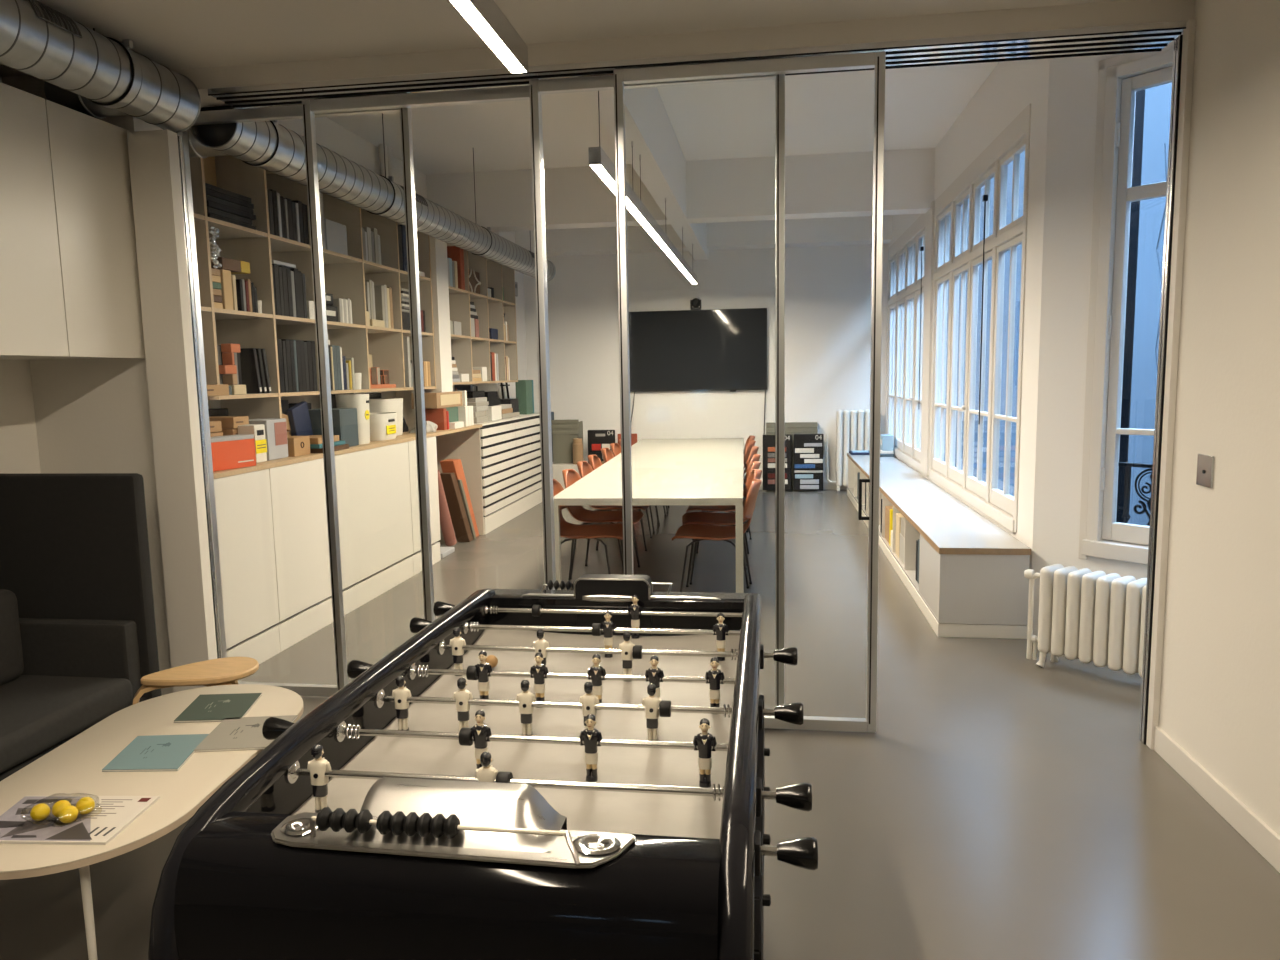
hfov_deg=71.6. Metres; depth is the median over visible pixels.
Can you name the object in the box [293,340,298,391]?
binder
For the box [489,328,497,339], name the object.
box
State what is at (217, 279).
sample
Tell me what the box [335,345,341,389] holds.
binder
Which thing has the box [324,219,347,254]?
storage box
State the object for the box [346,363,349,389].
notebook
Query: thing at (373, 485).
base cabinet
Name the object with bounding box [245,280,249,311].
book
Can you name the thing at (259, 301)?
cup
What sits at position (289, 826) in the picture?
cup
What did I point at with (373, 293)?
folder
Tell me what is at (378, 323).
box
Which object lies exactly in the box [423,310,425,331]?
book
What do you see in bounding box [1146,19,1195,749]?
door frame
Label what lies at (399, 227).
binder
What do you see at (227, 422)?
cardboard box
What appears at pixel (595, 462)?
chair
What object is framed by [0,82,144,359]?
upper cabinet
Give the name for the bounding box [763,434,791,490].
board
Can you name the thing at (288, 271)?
binder
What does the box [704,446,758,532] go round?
chair
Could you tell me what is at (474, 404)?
block
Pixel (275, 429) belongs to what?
box
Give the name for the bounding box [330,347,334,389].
binder
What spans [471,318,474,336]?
box
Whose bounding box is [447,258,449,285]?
book
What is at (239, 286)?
book
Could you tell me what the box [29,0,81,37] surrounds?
vent grille
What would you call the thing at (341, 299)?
case
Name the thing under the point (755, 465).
chair
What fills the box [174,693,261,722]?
booklet
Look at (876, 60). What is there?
sliding glass panel
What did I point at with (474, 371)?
sample slab
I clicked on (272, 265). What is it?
binder
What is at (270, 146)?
ventilation duct
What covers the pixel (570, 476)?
chair
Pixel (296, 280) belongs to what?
binder
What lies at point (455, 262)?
book
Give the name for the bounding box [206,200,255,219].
album
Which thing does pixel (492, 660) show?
football
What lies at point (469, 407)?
book
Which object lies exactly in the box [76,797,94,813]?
lemon
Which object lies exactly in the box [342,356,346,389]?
binder
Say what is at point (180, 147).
door frame
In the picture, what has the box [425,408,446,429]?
book
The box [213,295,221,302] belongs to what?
sample
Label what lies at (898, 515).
book
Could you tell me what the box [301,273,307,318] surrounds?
binder
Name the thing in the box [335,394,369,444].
storage bin
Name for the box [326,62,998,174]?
ceiling
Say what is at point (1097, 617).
radiator
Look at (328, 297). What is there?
box
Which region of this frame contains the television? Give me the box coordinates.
[629,308,766,391]
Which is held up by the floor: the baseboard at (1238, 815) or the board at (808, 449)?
the board at (808, 449)
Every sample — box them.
[211,268,219,275]
[212,275,220,282]
[212,282,220,288]
[213,289,221,295]
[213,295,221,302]
[214,302,222,308]
[218,269,233,309]
[231,275,237,309]
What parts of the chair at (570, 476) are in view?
leg, leg, leg, leg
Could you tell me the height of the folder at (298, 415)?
0.318 m
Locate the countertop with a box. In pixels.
[213,425,483,534]
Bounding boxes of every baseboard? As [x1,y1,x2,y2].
[744,482,847,489]
[1154,726,1279,872]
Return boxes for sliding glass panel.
[177,105,434,696]
[302,85,555,690]
[529,74,784,706]
[613,51,885,731]
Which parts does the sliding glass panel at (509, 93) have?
rail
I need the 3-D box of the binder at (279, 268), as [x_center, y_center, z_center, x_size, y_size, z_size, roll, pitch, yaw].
[-2.338,-1.163,5.489,0.260,0.299,0.039,0,7,8]
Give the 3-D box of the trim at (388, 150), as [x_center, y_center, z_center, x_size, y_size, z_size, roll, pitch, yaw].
[-2.193,-2.584,7.686,0.068,0.590,0.170,0,7,8]
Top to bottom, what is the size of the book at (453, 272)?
0.249 m
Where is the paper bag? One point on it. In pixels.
(886, 440)
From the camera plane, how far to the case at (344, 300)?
6.30 m
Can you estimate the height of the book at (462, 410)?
0.189 m
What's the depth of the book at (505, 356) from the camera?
10.21 m
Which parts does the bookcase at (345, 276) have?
shelf, shelf, shelf, shelf, shelf, shelf, shelf, shelf, shelf, shelf, shelf, shelf, shelf, shelf, shelf, shelf, shelf, shelf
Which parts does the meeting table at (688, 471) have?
leg, leg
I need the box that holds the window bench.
[847,453,1030,638]
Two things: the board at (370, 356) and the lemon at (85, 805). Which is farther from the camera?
the board at (370, 356)
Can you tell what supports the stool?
on the floor
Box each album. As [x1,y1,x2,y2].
[205,183,251,202]
[205,188,253,208]
[206,195,253,213]
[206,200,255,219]
[207,207,252,224]
[207,213,255,229]
[240,348,261,393]
[256,348,266,392]
[261,348,270,392]
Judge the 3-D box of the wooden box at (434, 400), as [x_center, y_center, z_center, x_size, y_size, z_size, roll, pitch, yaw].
[-1.841,-0.731,8.085,0.240,0.138,0.660,0,7,8]
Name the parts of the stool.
leg, seat, leg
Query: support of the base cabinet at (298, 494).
on the floor
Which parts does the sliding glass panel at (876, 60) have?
rail, rail, pull handle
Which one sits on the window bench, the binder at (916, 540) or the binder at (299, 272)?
the binder at (916, 540)
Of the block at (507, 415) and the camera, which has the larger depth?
the camera
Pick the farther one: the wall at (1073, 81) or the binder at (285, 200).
the binder at (285, 200)
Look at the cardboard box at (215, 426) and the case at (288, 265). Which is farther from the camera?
the case at (288, 265)
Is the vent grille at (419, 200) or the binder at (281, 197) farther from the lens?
the vent grille at (419, 200)
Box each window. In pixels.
[886,214,924,471]
[929,103,1030,532]
[1078,41,1173,564]
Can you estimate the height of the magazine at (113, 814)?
0.007 m
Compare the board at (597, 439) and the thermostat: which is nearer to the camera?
the thermostat
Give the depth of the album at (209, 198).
4.96 m
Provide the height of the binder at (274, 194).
0.279 m
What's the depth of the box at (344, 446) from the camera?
5.77 m
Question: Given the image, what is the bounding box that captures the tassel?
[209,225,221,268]
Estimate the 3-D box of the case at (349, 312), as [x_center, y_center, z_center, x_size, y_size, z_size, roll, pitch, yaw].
[-2.180,-1.211,6.374,0.199,0.179,0.034,0,7,8]
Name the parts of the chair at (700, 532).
leg, leg, leg, leg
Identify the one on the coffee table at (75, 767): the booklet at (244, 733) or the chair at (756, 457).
the booklet at (244, 733)
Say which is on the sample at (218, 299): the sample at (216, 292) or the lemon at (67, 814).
the sample at (216, 292)
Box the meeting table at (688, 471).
[554,438,743,592]
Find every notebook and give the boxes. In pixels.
[346,358,354,389]
[346,360,351,389]
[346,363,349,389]
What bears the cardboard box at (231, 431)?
on the cardboard box
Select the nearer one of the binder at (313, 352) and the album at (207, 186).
the album at (207, 186)
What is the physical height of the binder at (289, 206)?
0.259 m
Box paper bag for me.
[880,434,893,450]
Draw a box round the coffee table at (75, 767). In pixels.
[0,684,303,959]
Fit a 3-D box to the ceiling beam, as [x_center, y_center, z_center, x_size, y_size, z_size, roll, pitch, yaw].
[0.021,-2.473,6.163,0.180,0.530,4.590,0,7,8]
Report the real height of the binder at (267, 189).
0.269 m
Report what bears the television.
attached to the wall at (828, 289)
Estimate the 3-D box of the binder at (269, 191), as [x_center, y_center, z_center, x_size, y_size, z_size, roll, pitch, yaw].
[-2.356,-1.616,5.388,0.255,0.269,0.044,0,7,8]
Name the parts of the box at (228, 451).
lid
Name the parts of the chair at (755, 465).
leg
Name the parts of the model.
baseboard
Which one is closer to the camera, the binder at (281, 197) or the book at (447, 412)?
the binder at (281, 197)
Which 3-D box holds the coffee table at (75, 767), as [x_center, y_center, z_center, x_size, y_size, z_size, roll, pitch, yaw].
[-1.451,1.041,2.639,0.630,0.460,1.220,-1,7,3]
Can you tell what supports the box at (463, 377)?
on the bookcase at (469, 352)
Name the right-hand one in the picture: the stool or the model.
the model
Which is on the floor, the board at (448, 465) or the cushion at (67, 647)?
the board at (448, 465)
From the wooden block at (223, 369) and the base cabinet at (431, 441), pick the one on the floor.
the base cabinet at (431, 441)
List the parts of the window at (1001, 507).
sash, sash, sash, sash, bolt rod, sash, sash, sash, sash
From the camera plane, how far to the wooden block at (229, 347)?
4.95 m
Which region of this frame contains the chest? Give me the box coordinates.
[474,413,541,533]
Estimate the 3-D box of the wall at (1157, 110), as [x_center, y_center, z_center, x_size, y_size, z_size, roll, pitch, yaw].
[6.164,-0.717,12.251,0.311,9.400,34.000,0,7,8]
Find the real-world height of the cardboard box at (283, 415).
0.143 m
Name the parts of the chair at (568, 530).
leg, leg, leg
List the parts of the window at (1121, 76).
sash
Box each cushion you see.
[0,589,23,684]
[0,675,132,773]
[19,618,141,698]
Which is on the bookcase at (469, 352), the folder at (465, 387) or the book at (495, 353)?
the book at (495, 353)
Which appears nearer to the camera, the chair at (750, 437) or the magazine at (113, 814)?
the magazine at (113, 814)
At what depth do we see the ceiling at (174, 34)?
3.38 m
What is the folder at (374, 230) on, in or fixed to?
on the bookcase at (345, 276)
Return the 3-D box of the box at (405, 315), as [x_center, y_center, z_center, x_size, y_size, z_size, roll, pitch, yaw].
[-2.049,-1.329,7.452,0.190,0.153,0.220,0,7,8]
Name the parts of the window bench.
panel, panel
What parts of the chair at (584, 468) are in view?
leg, leg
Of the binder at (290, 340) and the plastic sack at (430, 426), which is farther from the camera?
the plastic sack at (430, 426)
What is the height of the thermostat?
0.180 m
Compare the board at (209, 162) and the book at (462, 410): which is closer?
the board at (209, 162)
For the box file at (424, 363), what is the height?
0.219 m
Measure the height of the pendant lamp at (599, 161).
0.425 m
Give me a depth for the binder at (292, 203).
5.63 m
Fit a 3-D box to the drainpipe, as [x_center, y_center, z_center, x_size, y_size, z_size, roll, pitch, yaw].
[2.958,-0.165,5.582,0.195,10.000,0.150,0,7,8]
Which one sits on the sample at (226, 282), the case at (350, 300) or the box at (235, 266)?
the box at (235, 266)
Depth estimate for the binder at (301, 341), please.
5.73 m
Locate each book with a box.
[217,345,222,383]
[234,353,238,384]
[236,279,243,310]
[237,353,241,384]
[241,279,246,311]
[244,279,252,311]
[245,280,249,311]
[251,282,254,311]
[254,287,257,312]
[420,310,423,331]
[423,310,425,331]
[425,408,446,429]
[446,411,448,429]
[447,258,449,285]
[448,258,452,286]
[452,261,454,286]
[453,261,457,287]
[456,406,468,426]
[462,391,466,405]
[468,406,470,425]
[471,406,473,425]
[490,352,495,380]
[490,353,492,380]
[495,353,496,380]
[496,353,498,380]
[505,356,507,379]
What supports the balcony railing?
attached to the wall at (1073, 81)
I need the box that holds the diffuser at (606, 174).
[591,165,696,283]
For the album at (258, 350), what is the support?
on the bookcase at (345, 276)
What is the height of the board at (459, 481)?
0.619 m
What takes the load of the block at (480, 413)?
on the block at (481, 419)
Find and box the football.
[485,655,497,667]
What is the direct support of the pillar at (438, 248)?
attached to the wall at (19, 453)
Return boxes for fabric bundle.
[440,547,454,557]
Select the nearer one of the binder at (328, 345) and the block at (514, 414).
the binder at (328, 345)
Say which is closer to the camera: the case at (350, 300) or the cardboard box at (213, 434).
the cardboard box at (213, 434)
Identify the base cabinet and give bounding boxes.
[214,469,279,663]
[269,458,332,651]
[330,442,413,614]
[408,436,440,574]
[552,461,587,488]
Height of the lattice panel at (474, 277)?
0.251 m
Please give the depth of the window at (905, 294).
9.85 m
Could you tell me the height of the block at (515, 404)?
0.153 m
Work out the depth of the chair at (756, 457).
7.85 m
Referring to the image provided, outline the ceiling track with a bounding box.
[208,21,1187,108]
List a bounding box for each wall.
[0,77,497,473]
[2,75,172,694]
[524,244,922,481]
[888,58,1048,624]
[944,83,1171,525]
[1032,32,1182,635]
[1159,0,1279,835]
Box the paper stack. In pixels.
[880,449,893,453]
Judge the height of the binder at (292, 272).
0.289 m
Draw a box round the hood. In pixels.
[344,777,566,852]
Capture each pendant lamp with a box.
[448,0,527,73]
[588,91,696,283]
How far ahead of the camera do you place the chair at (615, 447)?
9.60 m
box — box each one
[207,384,228,395]
[209,416,248,428]
[209,421,221,432]
[210,432,222,436]
[211,257,249,273]
[211,434,255,471]
[221,428,237,435]
[238,424,266,462]
[249,418,287,460]
[282,414,290,430]
[287,436,310,456]
[307,301,314,318]
[308,408,358,446]
[309,435,339,443]
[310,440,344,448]
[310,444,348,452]
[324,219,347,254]
[325,293,332,305]
[326,305,337,321]
[331,393,353,407]
[366,311,369,325]
[370,319,384,326]
[402,312,410,329]
[411,391,462,408]
[446,407,458,422]
[449,421,463,428]
[450,320,452,333]
[452,374,468,381]
[453,321,461,334]
[467,391,484,397]
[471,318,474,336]
[473,367,486,380]
[474,319,478,336]
[485,391,497,405]
[488,287,493,297]
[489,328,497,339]
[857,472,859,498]
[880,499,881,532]
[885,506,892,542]
[890,530,892,547]
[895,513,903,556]
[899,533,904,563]
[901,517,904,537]
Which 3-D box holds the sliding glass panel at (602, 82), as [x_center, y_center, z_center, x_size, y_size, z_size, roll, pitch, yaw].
[0.087,-0.306,3.832,1.062,2.773,0.042,0,7,8]
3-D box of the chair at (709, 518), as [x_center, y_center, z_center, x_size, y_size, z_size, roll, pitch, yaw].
[0.626,0.333,6.742,0.608,0.819,0.502,-1,7,2]
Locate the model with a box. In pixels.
[369,367,395,388]
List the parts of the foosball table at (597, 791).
handle, rail, handle, panel, handle, handle, panel, scorer plate, rod, rod, rod, rod, rod, rod, goal lid, rod, scorer plate, panel, rail, rod, handle, handle, handle, handle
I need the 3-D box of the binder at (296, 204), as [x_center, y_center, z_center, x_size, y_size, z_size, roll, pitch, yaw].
[-2.311,-1.642,5.686,0.259,0.249,0.029,0,7,8]
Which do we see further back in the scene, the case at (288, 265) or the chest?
the chest
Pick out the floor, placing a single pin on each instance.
(999, 804)
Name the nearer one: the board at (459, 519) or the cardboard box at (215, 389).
the cardboard box at (215, 389)
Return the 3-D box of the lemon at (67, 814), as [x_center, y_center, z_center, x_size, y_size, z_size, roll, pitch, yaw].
[-1.420,0.831,2.204,0.042,0.042,0.042,0,7,8]
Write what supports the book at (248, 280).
on the bookcase at (345, 276)
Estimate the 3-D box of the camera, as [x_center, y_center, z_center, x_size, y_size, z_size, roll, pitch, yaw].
[0.728,-2.295,11.560,0.140,0.150,0.130,0,7,8]
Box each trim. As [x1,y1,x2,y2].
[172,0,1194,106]
[379,144,392,177]
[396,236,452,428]
[493,231,526,398]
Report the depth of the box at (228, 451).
4.69 m
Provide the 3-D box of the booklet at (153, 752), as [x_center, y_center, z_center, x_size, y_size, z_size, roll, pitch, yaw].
[-1.430,0.807,2.626,0.216,0.007,0.268,-2,7,-7]
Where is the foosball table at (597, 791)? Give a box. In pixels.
[148,574,817,959]
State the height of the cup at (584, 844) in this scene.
0.014 m
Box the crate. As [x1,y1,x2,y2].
[551,420,583,462]
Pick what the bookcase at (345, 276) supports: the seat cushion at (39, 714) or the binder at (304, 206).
the binder at (304, 206)
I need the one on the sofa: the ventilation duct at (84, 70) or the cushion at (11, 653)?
the cushion at (11, 653)
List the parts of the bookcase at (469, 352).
shelf, shelf, shelf, shelf, shelf, shelf, shelf, shelf, shelf, shelf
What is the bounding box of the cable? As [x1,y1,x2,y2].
[764,390,765,433]
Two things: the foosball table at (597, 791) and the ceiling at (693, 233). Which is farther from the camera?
the ceiling at (693, 233)
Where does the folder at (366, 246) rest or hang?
on the bookcase at (345, 276)
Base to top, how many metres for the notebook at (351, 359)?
0.229 m
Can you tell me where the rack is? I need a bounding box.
[500,382,509,398]
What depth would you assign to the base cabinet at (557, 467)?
11.54 m
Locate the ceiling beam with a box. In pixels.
[584,87,685,219]
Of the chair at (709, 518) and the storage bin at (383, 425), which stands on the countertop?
the storage bin at (383, 425)
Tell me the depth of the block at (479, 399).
8.81 m
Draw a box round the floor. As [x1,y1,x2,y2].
[0,490,1279,959]
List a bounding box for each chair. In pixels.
[553,479,623,580]
[562,469,643,579]
[577,461,649,561]
[588,455,651,547]
[601,448,659,532]
[610,443,665,522]
[671,479,761,592]
[682,469,761,584]
[686,461,760,565]
[701,454,760,539]
[703,440,755,511]
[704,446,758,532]
[744,436,754,487]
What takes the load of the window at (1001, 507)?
attached to the wall at (1011, 86)
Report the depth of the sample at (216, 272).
4.84 m
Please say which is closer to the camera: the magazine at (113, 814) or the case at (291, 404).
the magazine at (113, 814)
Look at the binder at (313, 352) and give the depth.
5.87 m
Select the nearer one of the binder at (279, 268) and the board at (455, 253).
the binder at (279, 268)
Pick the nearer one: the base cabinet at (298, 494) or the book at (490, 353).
the base cabinet at (298, 494)
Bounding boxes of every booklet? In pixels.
[102,734,208,771]
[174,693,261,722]
[194,715,297,751]
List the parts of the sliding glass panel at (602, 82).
rail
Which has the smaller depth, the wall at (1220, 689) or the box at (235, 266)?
the wall at (1220, 689)
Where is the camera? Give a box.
[690,298,700,309]
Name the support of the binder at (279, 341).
on the bookcase at (345, 276)
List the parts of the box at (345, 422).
panel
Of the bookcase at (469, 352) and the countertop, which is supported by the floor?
the countertop
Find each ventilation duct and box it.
[0,0,200,132]
[187,106,555,281]
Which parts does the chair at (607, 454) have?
leg, leg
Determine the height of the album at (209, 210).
0.029 m
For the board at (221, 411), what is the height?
0.299 m
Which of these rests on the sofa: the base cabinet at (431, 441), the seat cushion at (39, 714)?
the seat cushion at (39, 714)
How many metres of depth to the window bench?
5.28 m
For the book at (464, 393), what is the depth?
8.40 m
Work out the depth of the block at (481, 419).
8.84 m
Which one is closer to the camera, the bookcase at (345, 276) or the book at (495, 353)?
the bookcase at (345, 276)
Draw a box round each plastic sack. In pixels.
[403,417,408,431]
[409,421,437,432]
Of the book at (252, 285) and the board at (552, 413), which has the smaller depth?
the book at (252, 285)
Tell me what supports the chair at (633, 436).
on the floor
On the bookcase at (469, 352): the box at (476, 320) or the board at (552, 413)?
the box at (476, 320)
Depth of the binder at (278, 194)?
5.45 m
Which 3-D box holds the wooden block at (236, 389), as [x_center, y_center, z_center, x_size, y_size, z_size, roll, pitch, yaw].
[-2.296,-0.512,5.033,0.063,0.054,0.120,0,7,8]
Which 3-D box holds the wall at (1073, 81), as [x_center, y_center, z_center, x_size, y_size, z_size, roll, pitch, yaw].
[3.033,-0.767,4.114,0.280,3.540,2.300,-6,8,-36]
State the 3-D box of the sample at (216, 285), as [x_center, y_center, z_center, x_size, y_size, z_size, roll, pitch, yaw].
[-2.386,-1.061,4.847,0.150,0.034,0.100,0,7,8]
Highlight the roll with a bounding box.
[437,469,456,545]
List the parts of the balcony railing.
scroll panel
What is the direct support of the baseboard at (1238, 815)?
attached to the wall at (1220, 689)
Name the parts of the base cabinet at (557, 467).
door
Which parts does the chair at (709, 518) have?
leg, leg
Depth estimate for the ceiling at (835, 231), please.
11.13 m
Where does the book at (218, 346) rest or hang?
on the bookcase at (345, 276)
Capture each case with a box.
[272,260,295,267]
[281,400,289,431]
[289,403,310,435]
[332,298,342,322]
[341,298,346,322]
[341,299,344,322]
[345,298,350,323]
[346,299,348,322]
[350,300,352,323]
[515,380,533,414]
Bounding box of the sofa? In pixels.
[0,473,161,780]
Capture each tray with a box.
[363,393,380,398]
[849,450,869,454]
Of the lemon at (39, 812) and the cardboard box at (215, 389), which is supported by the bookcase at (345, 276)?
the cardboard box at (215, 389)
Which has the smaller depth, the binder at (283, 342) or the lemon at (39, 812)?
the lemon at (39, 812)
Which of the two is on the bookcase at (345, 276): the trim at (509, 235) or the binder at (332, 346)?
the binder at (332, 346)
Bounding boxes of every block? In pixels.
[219,365,236,373]
[221,343,240,352]
[222,353,234,364]
[223,374,237,384]
[229,385,246,394]
[467,397,486,402]
[467,401,488,406]
[473,405,487,411]
[473,411,485,416]
[474,416,487,423]
[486,405,501,420]
[500,398,518,412]
[500,404,511,408]
[502,408,512,413]
[502,413,511,418]
[512,412,519,416]
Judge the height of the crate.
0.574 m
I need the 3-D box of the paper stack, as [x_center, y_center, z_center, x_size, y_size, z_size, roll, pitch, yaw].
[2.932,-0.341,10.582,0.150,0.034,0.250,0,7,8]
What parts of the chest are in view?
drawer, drawer, drawer, drawer, drawer, drawer, drawer, drawer, drawer, drawer, drawer, drawer, drawer, drawer, drawer, drawer, drawer, drawer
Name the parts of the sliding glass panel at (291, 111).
rail, rail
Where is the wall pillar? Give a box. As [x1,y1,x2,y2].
[127,129,216,692]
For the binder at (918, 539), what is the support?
on the window bench
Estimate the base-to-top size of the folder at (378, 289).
0.329 m
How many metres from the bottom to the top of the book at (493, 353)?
0.309 m
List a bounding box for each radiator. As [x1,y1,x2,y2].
[825,409,869,490]
[1024,564,1146,676]
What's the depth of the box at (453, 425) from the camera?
8.04 m
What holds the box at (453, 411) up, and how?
on the countertop
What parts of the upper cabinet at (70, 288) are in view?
door, door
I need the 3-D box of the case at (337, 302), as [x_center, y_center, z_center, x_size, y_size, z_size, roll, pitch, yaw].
[-2.199,-1.190,6.247,0.199,0.169,0.034,0,7,8]
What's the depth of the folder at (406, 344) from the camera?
7.40 m
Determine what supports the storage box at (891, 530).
on the window bench
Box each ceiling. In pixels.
[0,0,1126,76]
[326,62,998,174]
[426,148,934,231]
[515,215,892,256]
[671,223,707,259]
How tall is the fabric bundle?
0.044 m
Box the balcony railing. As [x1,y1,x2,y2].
[1118,462,1152,525]
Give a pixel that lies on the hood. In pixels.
(454, 816)
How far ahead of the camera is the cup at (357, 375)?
6.52 m
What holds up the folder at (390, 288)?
on the bookcase at (345, 276)
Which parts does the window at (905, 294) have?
sash, sash, sash, sash, sash, sash, bolt rod, sash, sash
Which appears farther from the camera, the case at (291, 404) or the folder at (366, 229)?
the folder at (366, 229)
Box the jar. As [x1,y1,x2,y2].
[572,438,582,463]
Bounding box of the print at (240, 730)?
[230,723,259,738]
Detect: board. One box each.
[203,156,216,186]
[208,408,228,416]
[369,355,372,367]
[438,525,444,543]
[440,459,478,536]
[440,473,472,541]
[447,246,464,289]
[457,479,475,539]
[551,412,553,461]
[587,430,614,464]
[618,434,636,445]
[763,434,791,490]
[766,422,817,427]
[766,427,817,432]
[766,432,817,490]
[793,434,823,490]
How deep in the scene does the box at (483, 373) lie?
9.33 m
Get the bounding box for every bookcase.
[189,156,435,418]
[447,243,517,384]
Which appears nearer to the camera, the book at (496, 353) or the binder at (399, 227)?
the binder at (399, 227)
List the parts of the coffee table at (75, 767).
leg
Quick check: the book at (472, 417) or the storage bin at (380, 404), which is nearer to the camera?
the storage bin at (380, 404)
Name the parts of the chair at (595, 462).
leg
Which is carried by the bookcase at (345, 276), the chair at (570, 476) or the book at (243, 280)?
the book at (243, 280)
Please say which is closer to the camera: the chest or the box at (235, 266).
the box at (235, 266)
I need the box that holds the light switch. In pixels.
[1196,453,1214,487]
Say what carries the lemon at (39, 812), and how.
in the plastic bag
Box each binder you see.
[267,189,270,233]
[268,189,278,235]
[268,190,274,234]
[272,264,280,314]
[272,265,275,314]
[277,193,281,236]
[277,339,284,392]
[278,266,284,315]
[279,265,288,315]
[280,196,285,237]
[281,339,292,391]
[282,341,287,391]
[284,198,288,238]
[285,198,293,239]
[286,268,292,316]
[288,268,300,317]
[289,339,295,391]
[291,201,297,241]
[291,271,296,316]
[292,200,303,242]
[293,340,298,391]
[295,203,299,241]
[296,340,302,391]
[298,271,303,317]
[300,340,306,391]
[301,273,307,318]
[302,203,308,244]
[303,341,313,390]
[304,342,309,391]
[311,341,317,390]
[328,345,332,389]
[330,345,337,389]
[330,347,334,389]
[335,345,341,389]
[340,347,343,389]
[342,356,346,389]
[398,225,407,271]
[398,226,402,270]
[915,540,917,580]
[917,539,919,583]
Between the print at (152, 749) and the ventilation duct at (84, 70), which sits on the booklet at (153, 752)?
the print at (152, 749)
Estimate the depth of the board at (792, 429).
11.51 m
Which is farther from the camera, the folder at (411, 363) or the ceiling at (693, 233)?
the ceiling at (693, 233)
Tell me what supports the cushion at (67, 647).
on the sofa
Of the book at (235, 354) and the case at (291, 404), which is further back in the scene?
the case at (291, 404)
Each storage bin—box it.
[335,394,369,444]
[369,398,402,435]
[370,412,396,440]
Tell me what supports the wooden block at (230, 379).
on the wooden block at (236, 389)
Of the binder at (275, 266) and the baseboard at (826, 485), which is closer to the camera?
the binder at (275, 266)
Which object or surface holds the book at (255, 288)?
on the bookcase at (345, 276)
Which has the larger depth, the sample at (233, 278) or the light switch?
the sample at (233, 278)
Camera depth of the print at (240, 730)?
2.76 m
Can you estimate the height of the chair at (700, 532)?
0.819 m
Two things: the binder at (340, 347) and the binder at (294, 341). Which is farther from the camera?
the binder at (340, 347)
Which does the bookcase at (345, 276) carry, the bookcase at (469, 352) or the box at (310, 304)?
the box at (310, 304)
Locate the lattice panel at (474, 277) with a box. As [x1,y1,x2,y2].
[469,269,480,293]
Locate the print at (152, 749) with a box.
[140,742,170,757]
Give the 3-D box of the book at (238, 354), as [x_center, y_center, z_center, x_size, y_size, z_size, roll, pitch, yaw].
[-2.419,-0.634,5.160,0.194,0.269,0.034,0,7,8]
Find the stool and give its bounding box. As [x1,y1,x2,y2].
[133,657,258,704]
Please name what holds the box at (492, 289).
on the bookcase at (469, 352)
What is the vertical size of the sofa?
1.190 m
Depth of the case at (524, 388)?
10.61 m
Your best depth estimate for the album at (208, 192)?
4.96 m
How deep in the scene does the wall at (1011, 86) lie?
5.41 m
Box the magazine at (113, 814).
[0,796,159,844]
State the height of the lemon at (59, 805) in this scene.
0.042 m
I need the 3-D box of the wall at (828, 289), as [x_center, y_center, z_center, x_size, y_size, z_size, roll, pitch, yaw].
[0.904,-1.649,11.830,5.600,3.540,0.300,0,7,8]
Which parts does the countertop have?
panel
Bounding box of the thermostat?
[515,282,517,295]
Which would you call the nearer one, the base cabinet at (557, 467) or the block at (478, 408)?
the block at (478, 408)
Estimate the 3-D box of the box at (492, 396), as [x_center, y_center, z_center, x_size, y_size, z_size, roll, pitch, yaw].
[-1.651,-0.852,9.325,0.220,0.148,0.340,0,7,8]
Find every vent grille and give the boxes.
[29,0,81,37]
[401,186,427,205]
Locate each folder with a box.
[287,401,312,435]
[319,192,325,248]
[362,227,372,261]
[362,228,365,259]
[364,231,367,260]
[365,280,373,318]
[365,282,370,318]
[371,228,378,263]
[371,231,374,262]
[372,282,375,319]
[374,285,385,327]
[378,235,380,264]
[382,285,388,327]
[387,287,393,328]
[387,288,390,327]
[403,336,411,386]
[411,363,412,386]
[455,384,472,390]
[880,454,893,456]
[889,509,892,544]
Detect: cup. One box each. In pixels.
[257,300,261,312]
[281,818,317,834]
[354,373,361,388]
[573,834,620,854]
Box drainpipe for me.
[1116,89,1144,522]
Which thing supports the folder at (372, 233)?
on the bookcase at (345, 276)
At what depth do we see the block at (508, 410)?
9.74 m
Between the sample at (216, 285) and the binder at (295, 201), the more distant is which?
the binder at (295, 201)
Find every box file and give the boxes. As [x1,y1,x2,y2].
[423,361,426,386]
[425,361,428,385]
[427,361,430,385]
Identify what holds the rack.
on the chest
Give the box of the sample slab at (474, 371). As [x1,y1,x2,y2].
[473,370,480,373]
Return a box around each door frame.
[177,135,220,658]
[1139,35,1182,744]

